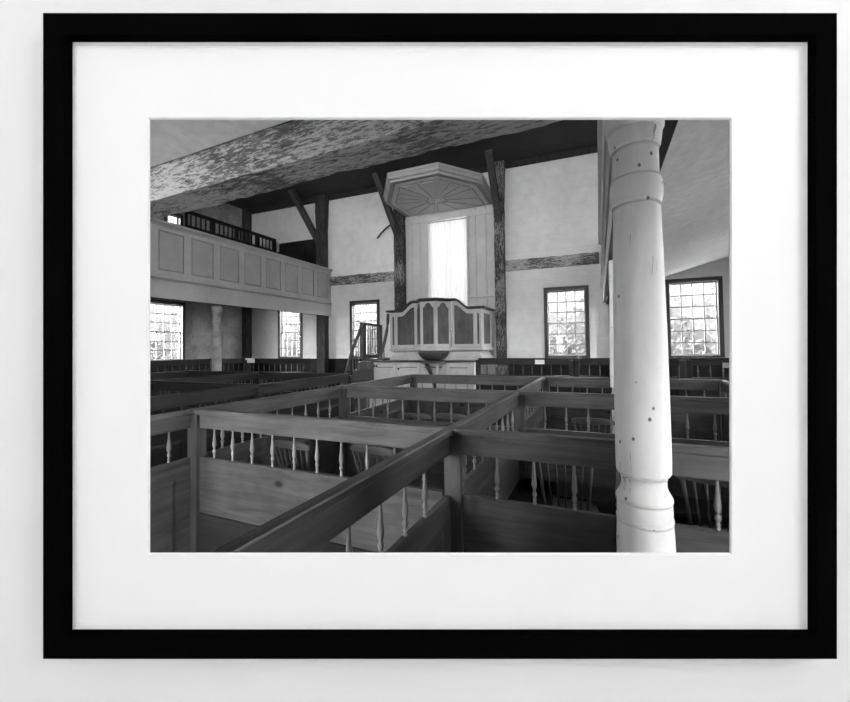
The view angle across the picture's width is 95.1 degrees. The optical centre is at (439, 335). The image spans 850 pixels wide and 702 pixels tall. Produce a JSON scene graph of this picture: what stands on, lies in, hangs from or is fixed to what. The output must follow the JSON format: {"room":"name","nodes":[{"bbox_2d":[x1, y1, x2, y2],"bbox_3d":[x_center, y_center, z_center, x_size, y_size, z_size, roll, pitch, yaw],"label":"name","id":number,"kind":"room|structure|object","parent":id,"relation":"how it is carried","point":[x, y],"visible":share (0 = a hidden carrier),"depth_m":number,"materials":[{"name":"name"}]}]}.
{"room":"house of worship","nodes":[
{"label":"house of worship","id":0,"kind":"room"},
{"bbox_2d":[150,203,241,359],"bbox_3d":[-9.203,-1.295,6.546,0.200,6.380,14.261,-1,-2,21],"label":"wall","id":1,"kind":"structure","parent":0,"point":[199,318],"depth_m":11.90,"materials":[{"name":"paint"}]},
{"bbox_2d":[150,299,185,360],"bbox_3d":[-7.547,-0.127,10.632,0.190,1.670,1.060,-1,-2,21],"label":"window","id":2,"kind":"structure","parent":1,"relation":"in","point":[181,306],"depth_m":10.87,"materials":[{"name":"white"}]},
{"bbox_2d":[164,213,182,225],"bbox_3d":[-7.516,-3.192,10.898,0.190,0.550,0.520,-1,-2,21],"label":"window","id":3,"kind":"structure","parent":1,"relation":"in","point":[179,217],"depth_m":10.98,"materials":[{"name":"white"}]},
{"bbox_2d":[150,363,242,372],"bbox_3d":[-7.845,1.244,9.507,0.070,1.110,7.461,-1,-2,21],"label":"baseboard","id":4,"kind":"structure","parent":1,"relation":"attached to","point":[153,369],"depth_m":11.29,"materials":[{"name":"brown wood"}]},
{"bbox_2d":[150,219,332,315],"bbox_3d":[-5.022,-1.409,7.753,0.280,1.435,8.941,-1,-2,21],"label":"gallery","id":5,"kind":"object","parent":1,"relation":"attached to","point":[187,264],"visible":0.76,"depth_m":8.55,"materials":[{"name":"paint"}]},
{"bbox_2d":[183,211,275,252],"bbox_3d":[-5.806,-2.232,11.027,0.080,1.790,3.000,-1,-2,21],"label":"balustrade","id":6,"kind":"object","parent":5,"relation":"on","point":[213,222],"visible":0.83,"depth_m":10.80,"materials":[{"name":"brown wood"}]},
{"bbox_2d":[204,120,596,209],"bbox_3d":[-2.408,-4.616,4.188,14.720,0.150,14.246,-1,-2,21],"label":"ceiling","id":7,"kind":"structure","parent":0,"point":[563,135],"depth_m":9.60,"materials":[{"name":"black wood"}]},
{"bbox_2d":[250,202,295,213],"bbox_3d":[-5.470,-4.186,12.756,1.899,0.179,0.089,-1,-2,21],"label":"wall plate","id":8,"kind":"object","parent":7,"relation":"attached to","point":[290,204],"depth_m":12.71,"materials":[{"name":"black wood"}]},
{"bbox_2d":[301,198,314,204],"bbox_3d":[-4.128,-4.219,12.233,0.505,0.175,0.089,-1,-2,21],"label":"wall plate","id":9,"kind":"object","parent":7,"relation":"attached to","point":[311,200],"depth_m":12.20,"materials":[{"name":"black wood"}]},
{"bbox_2d":[328,186,377,199],"bbox_3d":[-2.601,-4.255,11.639,1.720,0.179,0.089,-1,-2,21],"label":"wall plate","id":10,"kind":"object","parent":7,"relation":"attached to","point":[368,190],"depth_m":11.60,"materials":[{"name":"black wood"}]},
{"bbox_2d":[467,166,487,172],"bbox_3d":[0.998,-4.341,10.237,0.541,0.178,0.089,-1,-2,21],"label":"wall plate","id":11,"kind":"object","parent":7,"relation":"attached to","point":[483,169],"depth_m":10.18,"materials":[{"name":"black wood"}]},
{"bbox_2d":[505,145,597,168],"bbox_3d":[2.704,-4.381,9.572,2.180,0.180,0.089,-1,-2,21],"label":"wall plate","id":12,"kind":"object","parent":7,"relation":"attached to","point":[550,157],"depth_m":9.52,"materials":[{"name":"black wood"}]},
{"bbox_2d":[0,0,849,701],"bbox_3d":[-3.700,-1.600,0.332,16.600,6.700,0.139,0,0,0],"label":"wall","id":13,"kind":"structure","parent":0,"point":[25,676],"depth_m":0.26,"materials":[{"name":"white paint"}]},
{"bbox_2d":[43,13,836,658],"bbox_3d":[0.000,0.000,0.257,0.511,0.416,0.015,0,0,0],"label":"picture frame","id":14,"kind":"object","parent":13,"relation":"attached to","point":[773,76],"visible":1,"depth_m":0.26,"materials":[{"name":"black wood"}]},
{"bbox_2d":[150,120,728,276],"bbox_3d":[-2.330,-1.605,4.203,14.320,1.290,13.646,-1,-2,21],"label":"ceiling","id":15,"kind":"structure","parent":0,"point":[694,172],"depth_m":2.83,"materials":[{"name":"paint"}]},
{"bbox_2d":[150,120,560,218],"bbox_3d":[-2.472,-0.906,2.804,6.610,0.230,0.225,-1,-2,24],"label":"beam","id":16,"kind":"structure","parent":15,"relation":"attached to","point":[295,152],"depth_m":1.93,"materials":[{"name":"grey wood"}]},
{"bbox_2d":[597,120,677,303],"bbox_3d":[2.335,-1.542,5.337,0.280,1.495,8.100,-1,-2,22],"label":"beam","id":17,"kind":"structure","parent":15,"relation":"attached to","point":[605,214],"depth_m":4.14,"materials":[{"name":"paint"}]},
{"bbox_2d":[252,152,728,374],"bbox_3d":[0.187,-1.318,10.648,14.720,6.380,0.200,-1,-2,21],"label":"wall","id":18,"kind":"structure","parent":0,"point":[551,207],"depth_m":9.86,"materials":[{"name":"white paint"}]},
{"bbox_2d":[251,359,316,389],"bbox_3d":[-5.129,1.284,12.522,2.900,1.110,0.070,-1,-2,21],"label":"baseboard","id":19,"kind":"structure","parent":18,"relation":"attached to","point":[313,361],"depth_m":12.44,"materials":[{"name":"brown wood"}]},
{"bbox_2d":[278,311,302,357],"bbox_3d":[-4.777,-0.131,12.521,0.973,1.700,0.190,-1,-2,21],"label":"window","id":20,"kind":"structure","parent":18,"relation":"in","point":[281,317],"depth_m":12.57,"materials":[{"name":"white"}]},
{"bbox_2d":[279,239,315,263],"bbox_3d":[-4.481,-2.145,12.355,1.580,1.750,0.039,-1,-2,21],"label":"trim","id":21,"kind":"structure","parent":18,"relation":"attached to","point":[309,246],"depth_m":12.25,"materials":[{"name":"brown wood"}]},
{"bbox_2d":[328,358,361,386],"bbox_3d":[-2.591,1.224,11.534,1.750,1.110,0.070,-1,-2,21],"label":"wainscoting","id":22,"kind":"structure","parent":18,"relation":"attached to","point":[335,365],"depth_m":11.71,"materials":[{"name":"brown wood"}]},
{"bbox_2d":[330,271,393,285],"bbox_3d":[-2.343,-1.694,11.507,2.220,0.280,0.049,-1,-2,21],"label":"timber girt","id":23,"kind":"object","parent":18,"relation":"attached to","point":[380,276],"visible":0.98,"depth_m":11.46,"materials":[{"name":"grey wood"}]},
{"bbox_2d":[350,299,379,357],"bbox_3d":[-2.192,-0.198,11.515,1.010,1.710,0.190,-1,-2,21],"label":"window","id":24,"kind":"structure","parent":18,"relation":"in","point":[353,304],"depth_m":11.58,"materials":[{"name":"black"}]},
{"bbox_2d":[383,162,491,216],"bbox_3d":[-0.194,-3.477,9.471,2.701,0.305,2.342,-1,-2,21],"label":"sounding board","id":25,"kind":"object","parent":18,"relation":"attached to","point":[437,186],"visible":1,"depth_m":9.11,"materials":[{"name":"paint"}]},
{"bbox_2d":[428,217,465,330],"bbox_3d":[0.245,-1.654,10.632,1.145,3.050,0.100,-1,-2,21],"label":"window","id":26,"kind":"structure","parent":18,"relation":"in","point":[464,217],"depth_m":10.62,"materials":[{"name":"grey paint"}]},
{"bbox_2d":[428,219,467,328],"bbox_3d":[0.218,-1.656,10.562,1.125,2.950,0.031,-1,-2,21],"label":"curtain","id":27,"kind":"object","parent":26,"relation":"hanging from","point":[447,240],"visible":0.69,"depth_m":10.56,"materials":[{"name":"fabric"}]},
{"bbox_2d":[405,204,495,321],"bbox_3d":[0.235,-1.863,10.473,2.560,3.060,0.109,-1,-2,21],"label":"wall panel","id":28,"kind":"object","parent":18,"relation":"attached to","point":[479,220],"depth_m":10.26,"materials":[{"name":"white wood"}]},
{"bbox_2d":[505,252,598,270],"bbox_3d":[2.711,-1.814,9.539,2.210,0.280,0.049,-1,-2,21],"label":"timber girt","id":29,"kind":"object","parent":18,"relation":"attached to","point":[583,258],"visible":1,"depth_m":9.49,"materials":[{"name":"grey wood"}]},
{"bbox_2d":[508,358,609,392],"bbox_3d":[2.836,1.095,9.420,2.360,1.110,0.070,-1,-2,21],"label":"baseboard","id":30,"kind":"structure","parent":18,"relation":"attached to","point":[546,369],"depth_m":9.42,"materials":[{"name":"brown wood"}]},
{"bbox_2d":[543,285,589,357],"bbox_3d":[3.082,-0.333,9.461,1.038,1.730,0.190,-1,-2,21],"label":"window","id":31,"kind":"structure","parent":18,"relation":"in","point":[585,288],"depth_m":9.43,"materials":[{"name":"black"}]},
{"bbox_2d":[665,276,724,357],"bbox_3d":[5.538,-0.394,8.504,1.075,1.736,0.190,-1,-2,21],"label":"window","id":32,"kind":"structure","parent":18,"relation":"in","point":[718,281],"depth_m":8.43,"materials":[{"name":"black"}]},
{"bbox_2d":[669,358,728,378],"bbox_3d":[5.493,1.032,8.385,2.895,1.110,0.070,-1,-2,21],"label":"wainscoting","id":33,"kind":"structure","parent":18,"relation":"attached to","point":[716,371],"depth_m":8.34,"materials":[{"name":"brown wood"}]},
{"bbox_3d":[-2.290,1.813,4.096,14.720,0.150,14.085,-1,-2,21],"label":"floor","id":34,"kind":"structure","parent":0,"visible":0},
{"bbox_2d":[150,371,188,395],"bbox_3d":[-5.077,1.239,6.542,0.088,1.200,1.776,-1,-2,23],"label":"wall","id":35,"kind":"structure","parent":34,"relation":"on","point":[176,374],"depth_m":7.01,"materials":[{"name":"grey wood"}]},
{"bbox_2d":[150,409,193,552],"bbox_3d":[-2.002,1.073,1.765,0.046,1.200,1.830,-1,-2,23],"label":"wall","id":36,"kind":"structure","parent":34,"relation":"on","point":[169,481],"depth_m":2.44,"materials":[{"name":"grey wood"}]},
{"bbox_2d":[151,381,253,414],"bbox_3d":[-2.895,1.161,4.698,1.823,1.200,0.046,-1,-2,23],"label":"wall","id":37,"kind":"structure","parent":34,"relation":"on","point":[181,386],"depth_m":4.79,"materials":[{"name":"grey wood"}]},
{"bbox_2d":[150,372,262,414],"bbox_3d":[-3.405,1.198,5.836,0.088,1.200,1.776,-1,-2,23],"label":"wall","id":38,"kind":"structure","parent":34,"relation":"on","point":[250,376],"depth_m":5.94,"materials":[{"name":"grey wood"}]},
{"bbox_2d":[211,306,222,370],"bbox_3d":[-4.745,0.629,8.257,0.226,2.498,0.226,-1,-2,21],"label":"column","id":39,"kind":"structure","parent":34,"relation":"on","point":[216,311],"depth_m":8.21,"materials":[{"name":"grey paint"}]},
{"bbox_2d":[242,208,251,383],"bbox_3d":[-6.466,-1.115,13.012,0.199,6.279,0.219,-1,-2,21],"label":"timber post","id":40,"kind":"object","parent":34,"relation":"on","point":[246,216],"visible":0.36,"depth_m":12.94,"materials":[{"name":"black wood"}]},
{"bbox_2d":[150,374,354,466],"bbox_3d":[-1.979,1.141,4.408,0.089,1.200,3.296,-1,-2,23],"label":"wall","id":41,"kind":"structure","parent":34,"relation":"on","point":[178,439],"depth_m":3.97,"materials":[{"name":"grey wood"}]},
{"bbox_2d":[187,371,348,396],"bbox_3d":[-3.069,1.213,6.617,3.638,1.200,0.048,-1,-2,23],"label":"wall","id":42,"kind":"structure","parent":34,"relation":"on","point":[273,376],"depth_m":6.47,"materials":[{"name":"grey wood"}]},
{"bbox_2d":[274,440,309,470],"bbox_3d":[-1.062,1.256,3.175,0.420,0.887,0.458,-1,-2,26],"label":"spindle chair","id":43,"kind":"object","parent":34,"relation":"on","point":[283,444],"visible":0.2,"depth_m":2.98,"materials":[{"name":"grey wood"}]},
{"bbox_2d":[188,374,417,552],"bbox_3d":[-0.999,1.120,4.081,0.089,1.200,3.296,-1,-2,23],"label":"wall","id":44,"kind":"structure","parent":34,"relation":"on","point":[329,451],"depth_m":3.35,"materials":[{"name":"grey wood"}]},
{"bbox_2d":[314,194,328,388],"bbox_3d":[-3.606,-1.183,11.906,0.392,6.279,0.205,-1,-2,21],"label":"timber post","id":45,"kind":"object","parent":34,"relation":"on","point":[321,201],"visible":0.62,"depth_m":11.83,"materials":[{"name":"grey wood"}]},
{"bbox_2d":[288,188,322,245],"bbox_3d":[-3.986,-3.511,11.533,1.021,1.580,0.202,0,-2,-38],"label":"brace","id":46,"kind":"object","parent":45,"relation":"attached to","point":[292,192],"visible":1,"depth_m":11.48,"materials":[{"name":"grey wood"}]},
{"bbox_2d":[209,427,452,552],"bbox_3d":[-0.257,1.034,1.147,0.046,1.200,1.610,-1,-2,23],"label":"wall","id":47,"kind":"structure","parent":34,"relation":"on","point":[308,526],"depth_m":1.22,"materials":[{"name":"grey wood"}]},
{"bbox_2d":[341,313,390,410],"bbox_3d":[-1.718,0.657,9.863,0.878,2.443,2.152,-1,-2,21],"label":"staircase","id":48,"kind":"structure","parent":34,"relation":"on","point":[364,372],"depth_m":9.89,"materials":[{"name":"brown wood"}]},
{"bbox_2d":[350,444,392,473],"bbox_3d":[-0.398,1.242,3.003,0.420,0.887,0.458,-2,-2,29],"label":"spindle chair","id":49,"kind":"object","parent":34,"relation":"on","point":[378,450],"visible":0.28,"depth_m":2.82,"materials":[{"name":"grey wood"}]},
{"bbox_2d":[393,209,406,309],"bbox_3d":[-1.109,-1.242,10.933,0.392,6.279,0.205,-1,-2,21],"label":"timber post","id":50,"kind":"object","parent":34,"relation":"on","point":[400,301],"visible":0.41,"depth_m":10.87,"materials":[{"name":"grey wood"}]},
{"bbox_2d":[372,171,399,235],"bbox_3d":[-1.447,-3.572,10.544,0.191,1.564,0.928,-2,-2,40],"label":"brace","id":51,"kind":"object","parent":50,"relation":"attached to","point":[376,176],"visible":0.86,"depth_m":10.51,"materials":[{"name":"grey wood"}]},
{"bbox_2d":[397,413,430,420],"bbox_3d":[-0.211,1.275,4.356,0.420,0.887,0.458,-1,-2,18],"label":"spindle chair","id":52,"kind":"object","parent":34,"relation":"on","point":[413,416],"visible":0.27,"depth_m":4.14,"materials":[{"name":"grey wood"}]},
{"bbox_2d":[370,360,475,406],"bbox_3d":[-0.395,1.208,9.029,2.620,1.262,0.420,-1,-2,21],"label":"platform","id":53,"kind":"object","parent":34,"relation":"on","point":[383,369],"visible":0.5,"depth_m":8.97,"materials":[{"name":"paint"}]},
{"bbox_2d":[420,362,445,387],"bbox_3d":[-0.184,1.201,8.550,0.600,1.245,0.320,-1,-2,21],"label":"shelf","id":54,"kind":"object","parent":53,"relation":"attached to","point":[436,385],"visible":0.53,"depth_m":8.53,"materials":[{"name":"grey wood"}]},
{"bbox_2d":[386,297,494,360],"bbox_3d":[-0.024,-0.133,9.593,2.516,1.462,1.410,-1,-2,21],"label":"pulpit","id":55,"kind":"object","parent":53,"relation":"on","point":[421,330],"visible":1,"depth_m":9.07,"materials":[{"name":"paint"}]},
{"bbox_2d":[343,385,513,489],"bbox_3d":[-0.172,1.099,3.721,1.802,1.200,0.046,-1,-2,23],"label":"wall","id":56,"kind":"structure","parent":34,"relation":"on","point":[434,476],"depth_m":3.71,"materials":[{"name":"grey wood"}]},
{"bbox_2d":[435,413,466,421],"bbox_3d":[0.211,1.267,4.286,0.420,0.887,0.458,-1,-2,26],"label":"spindle chair","id":57,"kind":"object","parent":34,"relation":"on","point":[445,416],"visible":0.2,"depth_m":4.10,"materials":[{"name":"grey wood"}]},
{"bbox_2d":[194,408,728,552],"bbox_3d":[0.058,1.048,1.882,3.658,1.200,0.056,-1,-2,23],"label":"pew","id":58,"kind":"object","parent":34,"relation":"on","point":[237,497],"depth_m":1.93,"materials":[{"name":"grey wood"}]},
{"bbox_2d":[444,391,555,552],"bbox_3d":[0.502,1.059,2.547,0.353,1.200,1.638,-1,-2,23],"label":"wall","id":59,"kind":"structure","parent":34,"relation":"on","point":[480,480],"depth_m":2.34,"materials":[{"name":"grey wood"}]},
{"bbox_2d":[493,160,507,374],"bbox_3d":[1.542,-1.306,9.900,0.338,6.279,0.205,-1,-2,21],"label":"timber post","id":60,"kind":"object","parent":34,"relation":"on","point":[499,227],"visible":0.7,"depth_m":9.82,"materials":[{"name":"grey wood"}]},
{"bbox_2d":[485,149,501,221],"bbox_3d":[1.312,-3.637,9.469,0.168,1.548,0.864,-1,-2,26],"label":"brace","id":61,"kind":"object","parent":60,"relation":"attached to","point":[488,153],"visible":1,"depth_m":9.40,"materials":[{"name":"grey wood"}]},
{"bbox_2d":[514,377,549,479],"bbox_3d":[1.015,1.092,4.099,0.088,1.200,1.696,-1,-2,23],"label":"wall","id":62,"kind":"structure","parent":34,"relation":"on","point":[535,419],"depth_m":3.91,"materials":[{"name":"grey wood"}]},
{"bbox_2d":[413,374,719,440],"bbox_3d":[1.314,1.108,4.852,3.658,1.200,0.048,-1,-2,23],"label":"wall","id":63,"kind":"structure","parent":34,"relation":"on","point":[700,425],"depth_m":4.73,"materials":[{"name":"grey wood"}]},
{"bbox_2d":[537,462,598,511],"bbox_3d":[0.895,1.218,2.739,0.420,0.887,0.458,-1,-2,20],"label":"spindle chair","id":64,"kind":"object","parent":34,"relation":"on","point":[560,502],"visible":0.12,"depth_m":2.60,"materials":[{"name":"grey wood"}]},
{"bbox_2d":[571,417,614,432],"bbox_3d":[1.562,1.239,3.933,0.420,0.887,0.458,-1,-2,23],"label":"spindle chair","id":65,"kind":"object","parent":34,"relation":"on","point":[599,421],"visible":0.23,"depth_m":3.74,"materials":[{"name":"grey wood"}]},
{"bbox_2d":[608,260,614,433],"bbox_3d":[1.929,0.433,4.177,0.226,2.498,0.226,-1,-2,21],"label":"column","id":66,"kind":"structure","parent":34,"relation":"on","point":[610,261],"depth_m":4.17,"materials":[{"name":"paint"}]},
{"bbox_2d":[516,391,728,527],"bbox_3d":[1.474,1.054,2.859,1.809,1.200,0.353,-1,-2,23],"label":"wall","id":67,"kind":"structure","parent":34,"relation":"on","point":[603,498],"depth_m":2.98,"materials":[{"name":"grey wood"}]},
{"bbox_2d":[604,120,675,552],"bbox_3d":[0.741,0.378,1.421,0.226,2.498,0.226,-1,-2,21],"label":"column","id":68,"kind":"structure","parent":34,"relation":"on","point":[643,443],"depth_m":1.36,"materials":[{"name":"paint"}]},
{"bbox_2d":[677,476,728,530],"bbox_3d":[1.640,1.195,2.241,0.420,0.887,0.458,-2,-2,40],"label":"spindle chair","id":69,"kind":"object","parent":34,"relation":"on","point":[706,482],"visible":0.11,"depth_m":2.16,"materials":[{"name":"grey wood"}]},
{"bbox_2d":[719,380,728,440],"bbox_3d":[2.724,1.050,3.377,0.088,1.200,1.696,-1,-2,23],"label":"wall","id":70,"kind":"structure","parent":34,"relation":"on","point":[724,384],"depth_m":4.06,"materials":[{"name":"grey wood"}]},
{"bbox_3d":[-6.666,-1.275,8.402,3.180,0.949,8.961,-1,-2,21],"label":"ceiling","id":71,"kind":"structure","parent":0,"visible":0},
{"bbox_2d":[275,249,304,260],"bbox_3d":[-4.556,-2.004,11.989,1.300,1.150,0.450,-1,-2,21],"label":"bench","id":72,"kind":"object","parent":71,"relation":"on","point":[299,254],"visible":0.11,"depth_m":11.67,"materials":[{"name":"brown wood"}]},
{"label":"outside","id":73,"kind":"structure","parent":0,"visible":0},
{"bbox_3d":[3.662,2.365,9.259,120.000,0.150,100.000,-1,-2,21],"label":"ground","id":74,"kind":"structure","parent":73,"visible":0},
{"bbox_2d":[150,304,177,358],"bbox_3d":[-13.822,-0.253,19.570,5.453,6.116,5.452,-1,-2,21],"label":"tree","id":75,"kind":"object","parent":74,"relation":"on","point":[159,308],"visible":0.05,"depth_m":17.82,"materials":[{"name":"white plant"}]},
{"bbox_2d":[284,312,299,355],"bbox_3d":[-9.708,-0.160,25.238,5.038,6.111,5.035,-1,-2,21],"label":"tree","id":76,"kind":"object","parent":74,"relation":"on","point":[285,313],"visible":0.09,"depth_m":23.39,"materials":[{"name":"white plant"}]},
{"bbox_2d":[356,304,376,355],"bbox_3d":[-4.487,-0.256,23.265,5.483,6.057,5.450,-1,-2,21],"label":"tree","id":77,"kind":"object","parent":74,"relation":"on","point":[369,306],"visible":0.04,"depth_m":21.14,"materials":[{"name":"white plant"}]},
{"bbox_2d":[549,291,584,354],"bbox_3d":[5.931,-0.559,18.624,5.460,6.139,5.432,-1,-2,21],"label":"tree","id":78,"kind":"object","parent":74,"relation":"on","point":[579,295],"visible":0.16,"depth_m":16.58,"materials":[{"name":"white plant"}]},
{"bbox_2d":[669,283,716,353],"bbox_3d":[11.015,-0.784,16.145,5.418,6.319,5.480,-1,-2,21],"label":"tree","id":79,"kind":"object","parent":74,"relation":"on","point":[709,288],"visible":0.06,"depth_m":14.47,"materials":[{"name":"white plant"}]},
{"bbox_3d":[3.769,1.670,7.675,5.620,0.155,2.621,-1,-2,21],"label":"floor","id":80,"kind":"structure","parent":0,"visible":0},
{"bbox_2d":[476,358,728,434],"bbox_3d":[3.284,0.969,6.513,5.526,1.200,0.089,-1,-2,21],"label":"wall","id":81,"kind":"structure","parent":80,"relation":"on","point":[488,361],"depth_m":6.81,"materials":[{"name":"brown wood"}]},
{"bbox_2d":[535,360,544,363],"bbox_3d":[1.817,0.473,7.076,0.170,0.080,0.004,-1,-2,21],"label":"paper card","id":82,"kind":"object","parent":81,"relation":"attached to","point":[536,361],"visible":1,"depth_m":7.07,"materials":[{"name":"white paper"}]},
{"bbox_2d":[723,363,728,367],"bbox_3d":[4.538,0.453,6.015,0.270,0.080,0.004,-1,-2,21],"label":"paper card","id":83,"kind":"object","parent":81,"relation":"attached to","point":[725,365],"visible":0.36,"depth_m":6.05,"materials":[{"name":"grey paper"}]},
{"bbox_3d":[-4.708,1.871,10.977,4.820,0.155,2.621,-1,-2,21],"label":"floor","id":84,"kind":"structure","parent":0,"visible":0},
{"bbox_2d":[210,358,310,391],"bbox_3d":[-4.471,1.153,9.533,3.176,1.200,0.088,-1,-2,21],"label":"wall","id":85,"kind":"structure","parent":84,"relation":"on","point":[307,361],"depth_m":9.42,"materials":[{"name":"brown wood"}]},
{"bbox_2d":[245,358,254,362],"bbox_3d":[-4.678,0.607,9.643,0.300,0.112,0.100,-1,-2,21],"label":"paper card","id":86,"kind":"object","parent":85,"relation":"on","point":[249,360],"visible":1,"depth_m":9.59,"materials":[{"name":"white paper"}]},
{"bbox_3d":[-7.544,1.834,8.025,1.680,0.155,4.940,-1,-2,21],"label":"floor","id":87,"kind":"structure","parent":0,"visible":0},
{"bbox_2d":[150,359,211,379],"bbox_3d":[-6.341,1.163,8.945,0.088,1.200,2.378,-1,-2,21],"label":"wall","id":88,"kind":"structure","parent":87,"relation":"on","point":[189,361],"depth_m":9.29,"materials":[{"name":"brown wood"}]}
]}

